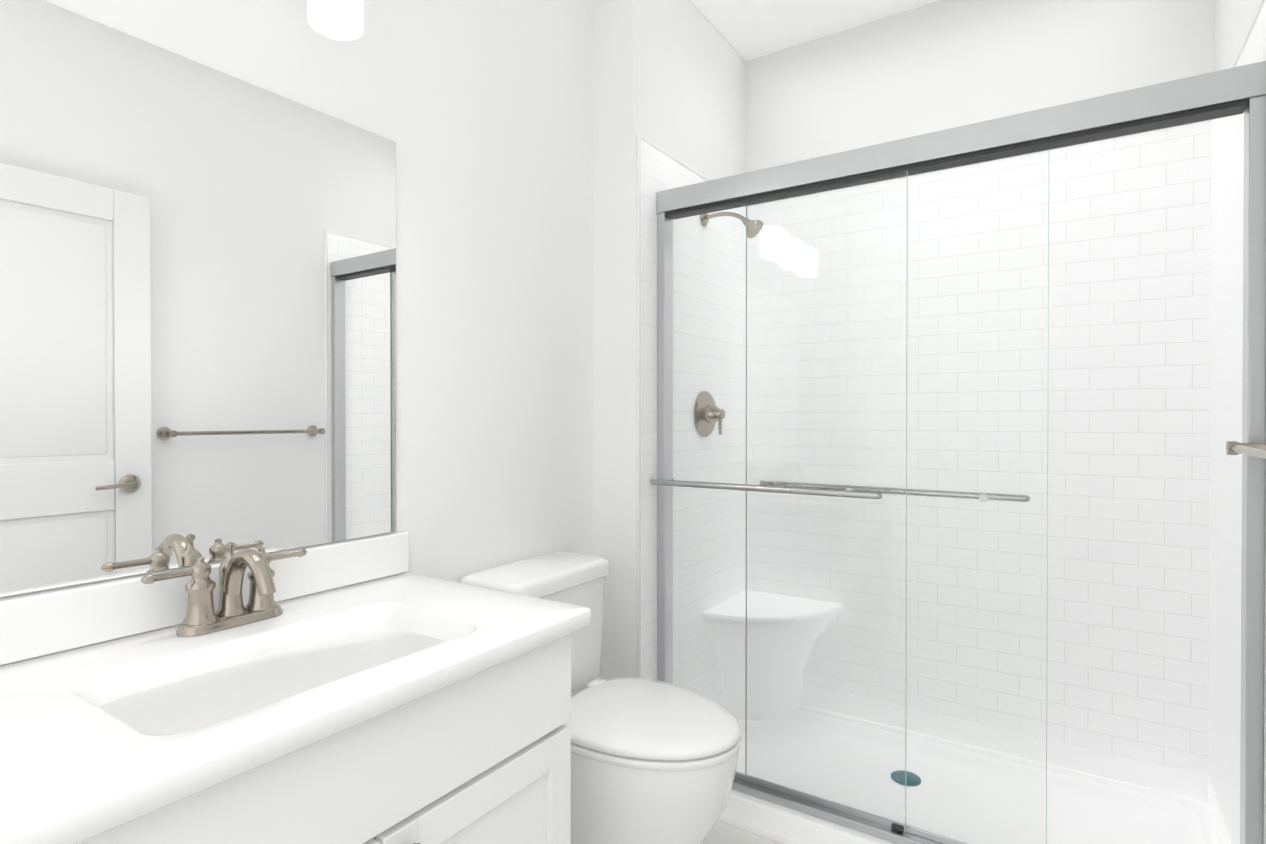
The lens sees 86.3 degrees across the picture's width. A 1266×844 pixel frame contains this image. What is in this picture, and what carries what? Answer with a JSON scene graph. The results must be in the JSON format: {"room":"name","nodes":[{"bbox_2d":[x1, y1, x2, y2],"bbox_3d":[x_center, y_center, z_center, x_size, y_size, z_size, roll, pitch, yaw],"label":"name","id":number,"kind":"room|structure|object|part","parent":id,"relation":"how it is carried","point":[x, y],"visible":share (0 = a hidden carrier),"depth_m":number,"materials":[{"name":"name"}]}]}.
{"room":"bathroom","nodes":[
{"label":"bathroom","id":0,"kind":"room"},
{"bbox_2d":[0,0,593,599],"bbox_3d":[-0.880,-0.146,1.166,0.100,2.700,2.580,0,0,33],"label":"wall","id":1,"kind":"structure","parent":0,"point":[480,112],"depth_m":1.77,"materials":[{"name":"white paint"}]},
{"bbox_2d":[0,0,395,596],"bbox_3d":[-0.786,-0.194,1.209,0.005,0.900,0.855,0,0,33],"label":"mirror","id":2,"kind":"object","parent":1,"relation":"attached to","point":[197,309],"visible":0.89,"depth_m":1.18,"materials":[{"name":"clear glass"}]},
{"bbox_2d":[0,532,408,665],"bbox_3d":[-0.773,0.306,1.218,0.020,0.094,0.880,0,0,33],"label":"backsplash","id":3,"kind":"structure","parent":1,"relation":"attached to","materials":[{"name":"stone"}]},
{"bbox_2d":[308,0,362,40],"bbox_3d":[-0.733,-0.882,1.142,0.164,0.227,0.620,0,0,33],"label":"sconce","id":4,"kind":"object","parent":1,"relation":"attached to","point":[342,20],"visible":1,"depth_m":1.30,"materials":[{"name":"white glass"}]},
{"bbox_2d":[594,0,745,679],"bbox_3d":[0.130,-0.155,2.548,0.265,2.700,0.840,0,0,33],"label":"wall","id":5,"kind":"structure","parent":0,"point":[670,77],"depth_m":2.19,"materials":[{"name":"white paint"}]},
{"bbox_2d":[637,135,640,676],"bbox_3d":[0.018,0.111,2.129,0.010,2.026,0.010,0,0,33],"label":"tile trim edge","id":6,"kind":"structure","parent":5,"relation":"attached to","point":[638,405],"depth_m":2.12,"materials":[{"name":"white tile"}]},
{"bbox_2d":[641,136,708,180],"bbox_3d":[0.246,-0.899,2.469,0.010,0.010,0.820,0,0,33],"label":"trim","id":7,"kind":"structure","parent":5,"relation":"attached to","point":[672,157],"depth_m":2.29,"materials":[{"name":"white ceramic"}]},
{"bbox_2d":[641,139,745,697],"bbox_3d":[0.248,0.075,2.479,0.008,1.939,0.828,0,0,33],"label":"wall tile","id":8,"kind":"structure","parent":5,"relation":"attached to","point":[660,171],"depth_m":2.44,"materials":[{"name":"white tile"}]},
{"bbox_2d":[694,391,724,436],"bbox_3d":[0.297,-0.029,2.475,0.077,0.170,0.170,0,0,33],"label":"shower valve","id":9,"kind":"object","parent":8,"relation":"attached to","point":[712,415],"depth_m":2.46,"materials":[{"name":"silver metal"}]},
{"bbox_2d":[700,212,762,237],"bbox_3d":[0.355,-0.713,2.420,0.229,0.127,0.071,0,0,33],"label":"shower head","id":10,"kind":"object","parent":8,"relation":"attached to","point":[743,220],"depth_m":2.39},
{"bbox_2d":[665,99,1247,219],"bbox_3d":[0.711,-0.674,1.827,1.417,0.012,0.052,0,0,33],"label":"door track","id":11,"kind":"object","parent":5,"relation":"attached to","point":[1169,120],"visible":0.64,"depth_m":1.69,"materials":[{"name":"grey metal"}]},
{"bbox_2d":[702,815,799,843],"bbox_3d":[0.114,1.254,1.082,1.860,0.100,3.520,0,0,33],"label":"floor","id":12,"kind":"structure","parent":0,"point":[725,830],"depth_m":1.96,"materials":[{"name":"tile"}]},
{"bbox_2d":[0,532,590,843],"bbox_3d":[-0.551,0.708,1.074,0.554,0.994,0.880,0,0,33],"label":"bathroom vanity","id":13,"kind":"object","parent":12,"relation":"on","point":[370,690],"visible":1,"depth_m":1.01,"materials":[{"name":"white paint"}]},
{"bbox_2d":[141,541,306,636],"bbox_3d":[-0.664,0.282,1.160,0.159,0.143,0.274,0,0,33],"label":"faucet","id":14,"kind":"object","parent":13,"relation":"on","point":[262,616],"depth_m":1.16,"materials":[{"name":"silver metal"}]},
{"bbox_3d":[-0.357,0.481,0.945,0.020,0.180,0.840,0,0,33],"label":"drawer","id":15,"kind":"part","parent":13,"relation":"part of","materials":[{"name":"white paint"}]},
{"bbox_3d":[-0.473,0.838,0.771,0.020,0.510,0.415,0,0,33],"label":"door","id":16,"kind":"part","parent":13,"relation":"part of","materials":[{"name":"white paint"}]},
{"bbox_3d":[-0.241,0.836,1.123,0.020,0.510,0.415,0,0,33],"label":"door","id":17,"kind":"part","parent":13,"relation":"part of","materials":[{"name":"white paint"}]},
{"bbox_2d":[460,552,740,843],"bbox_3d":[-0.056,0.795,1.697,0.677,0.811,0.414,0,0,33],"label":"toilet","id":18,"kind":"object","parent":12,"relation":"on","point":[653,761],"visible":0.6,"depth_m":1.53,"materials":[{"name":"white ceramic"}]},
{"bbox_2d":[702,590,1232,843],"bbox_3d":[0.887,0.951,2.103,1.491,0.495,0.758,0,0,33],"label":"shower pan","id":19,"kind":"object","parent":12,"relation":"on","point":[1094,796],"visible":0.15,"depth_m":2.20,"materials":[{"name":"white plastic"}]},
{"bbox_3d":[0.532,0.923,2.541,0.400,0.445,0.400,0,0,33],"label":"seat","id":20,"kind":"part","parent":19,"relation":"part of","materials":[{"name":"white plastic"}]},
{"bbox_2d":[657,61,1265,843],"bbox_3d":[0.711,0.188,1.832,1.477,1.876,0.064,0,0,33],"label":"shower door","id":21,"kind":"structure","parent":19,"relation":"on","point":[1211,89],"depth_m":1.78,"materials":[{"name":"clear glass"}]},
{"bbox_2d":[745,206,746,773],"bbox_3d":[0.350,0.210,2.089,0.002,1.773,0.006,0,0,33],"label":"shower door glass edge","id":22,"kind":"object","parent":21,"relation":"attached to","point":[746,206],"depth_m":2.09,"materials":[{"name":"grey"}]},
{"bbox_2d":[650,478,881,498],"bbox_3d":[0.370,0.194,1.996,0.715,0.022,0.061,0,0,33],"label":"bar","id":23,"kind":"object","parent":21,"relation":"attached to","point":[849,492],"visible":0.98,"depth_m":1.94,"materials":[{"name":"silver metal"}]},
{"bbox_3d":[0.416,0.210,2.007,0.750,1.774,0.006,0,0,33],"label":"glass","id":24,"kind":"part","parent":21,"relation":"part of","materials":[{"name":"clear glass"}]},
{"bbox_2d":[760,480,1029,501],"bbox_3d":[0.695,0.194,1.903,0.730,0.022,0.061,0,0,33],"label":"bar","id":25,"kind":"object","parent":21,"relation":"attached to","point":[963,495],"visible":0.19,"depth_m":1.86,"materials":[{"name":"silver metal"}]},
{"bbox_2d":[891,824,903,832],"bbox_3d":[0.719,1.098,1.832,0.030,0.012,0.024,0,0,33],"label":"guide","id":26,"kind":"object","parent":21,"relation":"attached to","point":[898,828],"visible":0.36,"depth_m":1.82,"materials":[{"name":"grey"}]},
{"bbox_3d":[0.682,0.211,1.870,0.795,1.774,0.006,0,0,33],"label":"glass","id":27,"kind":"part","parent":21,"relation":"part of","materials":[{"name":"clear glass"}]},
{"bbox_2d":[905,171,907,832],"bbox_3d":[0.729,0.212,1.801,0.002,1.773,0.006,0,0,33],"label":"shower door glass edge","id":28,"kind":"object","parent":21,"relation":"attached to","point":[906,516],"depth_m":1.80,"materials":[{"name":"grey"}]},
{"bbox_2d":[1046,199,1048,843],"bbox_3d":[1.014,0.213,1.651,0.002,1.773,0.006,0,0,33],"label":"shower door glass edge","id":29,"kind":"object","parent":21,"relation":"attached to","point":[1048,199],"depth_m":1.65,"materials":[{"name":"grey"}]},
{"bbox_2d":[690,0,938,60],"bbox_3d":[0.114,-1.546,1.065,1.860,0.100,3.520,0,0,33],"label":"ceiling","id":30,"kind":"structure","parent":0,"point":[749,29],"depth_m":2.51,"materials":[{"name":"white paint"}]},
{"bbox_2d":[746,0,1214,171],"bbox_3d":[1.055,-0.154,2.501,1.860,2.700,0.100,0,0,33],"label":"wall","id":31,"kind":"structure","parent":0,"point":[939,65],"depth_m":2.38,"materials":[{"name":"white paint"}]},
{"bbox_2d":[747,120,1210,206],"bbox_3d":[1.093,-0.899,2.405,1.495,0.010,0.010,0,0,33],"label":"trim","id":32,"kind":"structure","parent":31,"relation":"attached to","point":[1002,158],"depth_m":2.28,"materials":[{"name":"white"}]},
{"bbox_2d":[747,121,1210,773],"bbox_3d":[1.094,0.076,2.412,1.479,1.939,0.008,0,0,33],"label":"wall tile","id":33,"kind":"structure","parent":31,"relation":"attached to","point":[1119,365],"depth_m":2.28,"materials":[{"name":"white tile"}]},
{"bbox_2d":[1215,0,1261,70],"bbox_3d":[0.821,-0.142,0.548,0.100,2.700,3.420,0,0,33],"label":"wall","id":34,"kind":"structure","parent":0,"point":[1234,19],"depth_m":1.78,"materials":[{"name":"white paint"}]},
{"bbox_2d":[1208,0,1265,843],"bbox_3d":[1.512,0.080,1.695,0.008,1.939,0.745,0,0,33],"label":"wall tile","id":35,"kind":"structure","parent":34,"relation":"attached to","point":[1225,470],"depth_m":1.76,"materials":[{"name":"white tile"}]},
{"bbox_2d":[1226,441,1265,458],"bbox_3d":[1.066,0.054,1.088,0.083,0.052,0.662,0,0,33],"label":"towel rail","id":36,"kind":"object","parent":34,"relation":"attached to","point":[1258,450],"visible":1,"depth_m":1.32,"materials":[{"name":"silver metal"}]},
{"bbox_2d":[1233,0,1264,66],"bbox_3d":[1.508,-0.894,1.686,0.010,0.010,0.735,0,0,33],"label":"trim","id":37,"kind":"structure","parent":34,"relation":"attached to","point":[1250,29],"depth_m":1.54,"materials":[{"name":"white ceramic"}]},
{"bbox_2d":[1265,672,1265,843],"bbox_3d":[1.303,0.116,1.381,0.010,2.026,0.010,0,0,33],"label":"tile trim edge","id":38,"kind":"structure","parent":34,"relation":"attached to","point":[1265,757],"depth_m":1.39,"materials":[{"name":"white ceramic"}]}
]}

